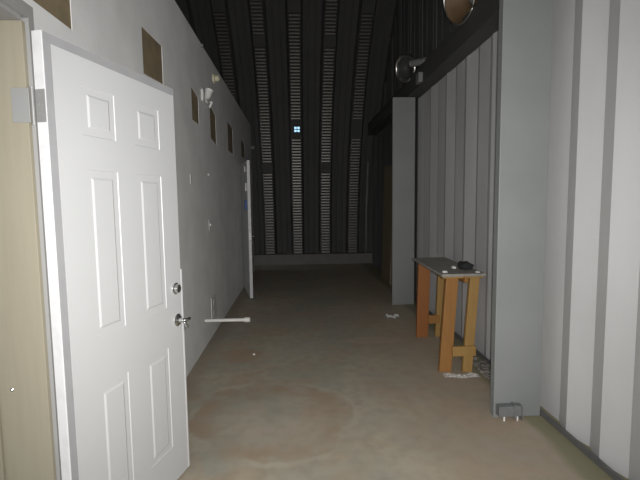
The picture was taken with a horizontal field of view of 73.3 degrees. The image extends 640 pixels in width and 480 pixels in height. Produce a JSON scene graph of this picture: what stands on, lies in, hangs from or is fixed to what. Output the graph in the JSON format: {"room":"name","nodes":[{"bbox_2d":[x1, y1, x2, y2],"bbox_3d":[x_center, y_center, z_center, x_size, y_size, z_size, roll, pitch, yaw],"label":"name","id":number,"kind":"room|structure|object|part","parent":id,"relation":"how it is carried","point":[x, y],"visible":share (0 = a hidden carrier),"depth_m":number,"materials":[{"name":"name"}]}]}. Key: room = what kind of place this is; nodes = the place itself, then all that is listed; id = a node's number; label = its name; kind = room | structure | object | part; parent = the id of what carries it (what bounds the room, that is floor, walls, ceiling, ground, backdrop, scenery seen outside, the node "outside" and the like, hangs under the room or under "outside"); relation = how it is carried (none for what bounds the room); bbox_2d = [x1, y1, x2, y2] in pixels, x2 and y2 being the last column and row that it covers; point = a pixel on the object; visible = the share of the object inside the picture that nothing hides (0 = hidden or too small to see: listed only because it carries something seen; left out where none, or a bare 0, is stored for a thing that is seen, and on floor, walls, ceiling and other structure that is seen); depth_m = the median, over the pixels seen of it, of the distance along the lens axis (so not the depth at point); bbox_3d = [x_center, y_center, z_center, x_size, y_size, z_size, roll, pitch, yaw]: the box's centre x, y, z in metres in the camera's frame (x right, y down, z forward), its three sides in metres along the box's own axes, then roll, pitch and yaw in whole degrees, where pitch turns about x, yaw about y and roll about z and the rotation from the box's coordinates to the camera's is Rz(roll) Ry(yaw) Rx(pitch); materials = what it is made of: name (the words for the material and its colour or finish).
{"room":"warehouse corridor","nodes":[
{"label":"warehouse corridor","id":0,"kind":"room"},
{"bbox_2d":[23,0,253,376],"bbox_3d":[-1.220,-0.395,3.671,0.130,3.090,11.100,-1,5,-3],"label":"wall","id":1,"kind":"structure","parent":0,"point":[154,40],"depth_m":3.91,"materials":[{"name":"grey paint"}]},
{"bbox_2d":[0,0,61,479],"bbox_3d":[-1.064,0.315,1.065,0.252,2.130,0.975,-1,5,-3],"label":"trim","id":2,"kind":"structure","parent":1,"relation":"attached to","point":[29,433],"depth_m":1.50,"materials":[{"name":"beige wood"}]},
{"bbox_2d":[10,30,190,479],"bbox_3d":[-0.853,0.276,1.894,0.100,2.033,0.845,1,5,17],"label":"door","id":3,"kind":"structure","parent":1,"relation":"in","point":[106,129],"depth_m":1.76,"materials":[{"name":"white paint"}]},
{"bbox_3d":[-0.728,0.419,2.251,0.040,0.066,0.066,0,5,13],"label":"lever handle","id":4,"kind":"part","parent":3,"relation":"part of","materials":[{"name":"silver metal"}]},
{"bbox_2d":[201,88,212,107],"bbox_3d":[-1.155,-1.493,4.516,0.120,0.151,0.349,-1,5,-3],"label":"wall spotlight","id":5,"kind":"object","parent":1,"relation":"attached to","point":[205,95],"visible":1,"depth_m":4.39,"materials":[{"name":"white plastic"}]},
{"bbox_2d":[211,293,216,318],"bbox_3d":[-1.184,0.746,4.774,0.014,0.262,0.298,-1,5,-3],"label":"wall outlet","id":6,"kind":"object","parent":1,"relation":"attached to","point":[213,299],"visible":0.93,"depth_m":4.76,"materials":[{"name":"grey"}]},
{"bbox_2d":[212,73,219,83],"bbox_3d":[-1.209,-1.885,5.019,0.078,0.110,0.110,-1,5,-3],"label":"cable gland","id":7,"kind":"object","parent":1,"relation":"attached to","point":[215,78],"visible":1,"depth_m":4.99,"materials":[{"name":"beige plastic"}]},
{"bbox_2d":[205,317,249,321],"bbox_3d":[-0.942,0.818,4.385,0.455,0.052,0.051,-1,5,-3],"label":"pvc pipe","id":8,"kind":"object","parent":1,"relation":"attached to","point":[245,319],"visible":1,"depth_m":4.37,"materials":[{"name":"white plastic"}]},
{"bbox_2d":[240,165,243,284],"bbox_3d":[-1.418,-0.263,7.824,0.150,2.100,0.920,-1,5,-3],"label":"trim","id":9,"kind":"structure","parent":1,"relation":"attached to","point":[240,165],"depth_m":7.38,"materials":[{"name":"grey paint"}]},
{"bbox_2d":[241,160,253,297],"bbox_3d":[-1.165,-0.185,6.905,0.133,2.078,0.922,-2,5,-16],"label":"door","id":10,"kind":"structure","parent":1,"relation":"in","point":[245,167],"depth_m":6.60,"materials":[{"name":"white paint"}]},
{"bbox_2d":[175,0,396,253],"bbox_3d":[-1.025,-2.071,4.212,5.240,6.330,11.812,-1,5,-3],"label":"wall","id":11,"kind":"structure","parent":0,"point":[318,67],"depth_m":8.93,"materials":[{"name":"grey metal"}]},
{"bbox_2d":[293,126,300,132],"bbox_3d":[-0.493,-2.371,9.202,0.150,0.146,0.101,-1,5,-3],"label":"window","id":12,"kind":"structure","parent":11,"relation":"in","point":[296,129],"depth_m":9.19,"materials":[{"name":"blue"}]},
{"bbox_2d":[254,252,371,264],"bbox_3d":[-1.532,0.463,10.219,5.960,0.235,0.290,-1,5,-3],"label":"trim","id":13,"kind":"structure","parent":11,"relation":"attached to","point":[339,257],"depth_m":10.15,"materials":[{"name":"concrete"}]},
{"bbox_2d":[365,162,368,253],"bbox_3d":[1.087,-0.724,9.915,0.036,2.118,0.335,-1,5,-3],"label":"conduit","id":14,"kind":"object","parent":13,"relation":"on","point":[367,162],"visible":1,"depth_m":10.04,"materials":[{"name":"grey metal"}]},
{"bbox_2d":[177,263,628,479],"bbox_3d":[-1.323,1.181,4.256,6.150,0.150,12.800,-1,5,-3],"label":"floor","id":15,"kind":"structure","parent":0,"point":[333,387],"depth_m":3.13,"materials":[{"name":"concrete"}]},
{"bbox_2d":[381,164,391,284],"bbox_3d":[1.231,-0.296,7.829,0.084,2.100,0.800,-1,5,-3],"label":"wooden board","id":16,"kind":"object","parent":15,"relation":"on","point":[386,265],"visible":0.77,"depth_m":7.80,"materials":[{"name":"beige wood"}]},
{"bbox_2d":[386,314,398,318],"bbox_3d":[0.917,0.956,5.425,0.151,0.032,0.189,-1,5,-3],"label":"paper scrap","id":17,"kind":"object","parent":15,"relation":"on","point":[387,315],"visible":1,"depth_m":5.43,"materials":[{"name":"white paper"}]},
{"bbox_2d":[392,97,414,304],"bbox_3d":[1.156,-0.514,5.991,0.310,2.862,0.070,-1,5,-3],"label":"steel column","id":18,"kind":"structure","parent":15,"relation":"on","point":[403,108],"depth_m":5.95,"materials":[{"name":"grey metal"}]},
{"bbox_2d":[367,0,498,134],"bbox_3d":[1.245,-2.084,6.089,0.223,0.230,6.250,-1,5,-3],"label":"steel beam","id":19,"kind":"structure","parent":18,"relation":"on","point":[464,39],"depth_m":4.35,"materials":[{"name":"grey metal"}]},
{"bbox_2d":[395,53,426,82],"bbox_3d":[1.209,-2.298,5.669,0.350,0.366,0.533,-1,5,-3],"label":"floodlight","id":20,"kind":"object","parent":19,"relation":"attached to","point":[404,62],"visible":0.82,"depth_m":5.84,"materials":[{"name":"grey metal"}]},
{"bbox_2d":[443,0,478,25],"bbox_3d":[1.331,-2.144,3.802,0.375,0.438,0.436,-1,5,-3],"label":"floodlight","id":21,"kind":"object","parent":19,"relation":"attached to","point":[455,10],"visible":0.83,"depth_m":3.96,"materials":[{"name":"silver metal"}]},
{"bbox_2d":[412,257,485,371],"bbox_3d":[1.182,0.661,4.130,0.392,0.857,1.060,-1,5,-3],"label":"table","id":22,"kind":"object","parent":15,"relation":"on","point":[443,319],"visible":0.99,"depth_m":3.67,"materials":[{"name":"orange wood"}]},
{"bbox_3d":[1.097,0.634,4.579,0.128,0.828,0.094,-1,5,-3],"label":"leg","id":23,"kind":"part","parent":22,"relation":"part of","materials":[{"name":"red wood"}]},
{"bbox_3d":[1.286,0.630,4.588,0.097,0.828,0.095,-1,5,-3],"label":"leg","id":24,"kind":"part","parent":22,"relation":"part of","materials":[{"name":"brown wood"}]},
{"bbox_3d":[1.097,0.713,3.678,0.174,0.835,0.090,-1,5,-3],"label":"leg","id":25,"kind":"part","parent":22,"relation":"part of","materials":[{"name":"orange wood"}]},
{"bbox_3d":[1.204,0.281,4.093,0.030,0.070,0.970,-1,5,-3],"label":"rail","id":26,"kind":"part","parent":22,"relation":"part of","materials":[{"name":"orange wood"}]},
{"bbox_2d":[457,261,473,269],"bbox_3d":[1.288,0.221,3.804,0.128,0.073,0.222,-1,5,-3],"label":"glove","id":27,"kind":"object","parent":22,"relation":"on","point":[464,265],"visible":1,"depth_m":3.74,"materials":[{"name":"black fabric"}]},
{"bbox_3d":[1.285,0.711,3.675,0.157,0.834,0.095,-1,5,-3],"label":"leg","id":28,"kind":"part","parent":22,"relation":"part of","materials":[{"name":"brown wood"}]},
{"bbox_2d":[442,372,479,377],"bbox_3d":[1.179,1.124,3.588,0.290,0.015,0.117,-1,5,-3],"label":"plastic film","id":29,"kind":"object","parent":15,"relation":"on","point":[467,375],"visible":1,"depth_m":3.58,"materials":[{"name":"white plastic"}]},
{"bbox_2d":[473,356,490,379],"bbox_3d":[1.423,1.102,3.732,0.176,0.040,0.572,-1,5,-3],"label":"rubble","id":30,"kind":"object","parent":15,"relation":"on","point":[484,369],"visible":0.6,"depth_m":3.71,"materials":[{"name":"grey stone"}]},
{"bbox_2d":[490,0,553,420],"bbox_3d":[1.308,-0.550,2.754,0.323,3.500,0.130,-1,5,-3],"label":"steel column","id":31,"kind":"structure","parent":15,"relation":"on","point":[525,40],"depth_m":2.78,"materials":[{"name":"grey metal"}]},
{"bbox_2d":[380,0,471,109],"bbox_3d":[1.502,-3.350,3.836,0.040,3.072,10.061,-1,5,-3],"label":"wall","id":32,"kind":"structure","parent":0,"point":[419,26],"depth_m":6.28,"materials":[{"name":"grey metal"}]},
{"bbox_2d":[372,0,639,479],"bbox_3d":[1.426,-0.750,4.995,0.072,3.500,9.698,-1,5,-3],"label":"wall","id":33,"kind":"structure","parent":0,"point":[590,370],"depth_m":2.62,"materials":[{"name":"grey metal"}]},
{"bbox_2d":[429,311,490,366],"bbox_3d":[1.498,1.012,4.640,0.092,0.050,2.700,-1,5,-3],"label":"baseboard","id":34,"kind":"structure","parent":33,"relation":"attached to","point":[456,335],"depth_m":4.05,"materials":[{"name":"metal"}]},
{"bbox_2d":[540,408,623,479],"bbox_3d":[1.567,1.268,1.831,0.032,0.034,2.460,-1,5,-3],"label":"baseboard","id":35,"kind":"structure","parent":33,"relation":"attached to","point":[558,427],"depth_m":2.49,"materials":[{"name":"metal"}]}
]}

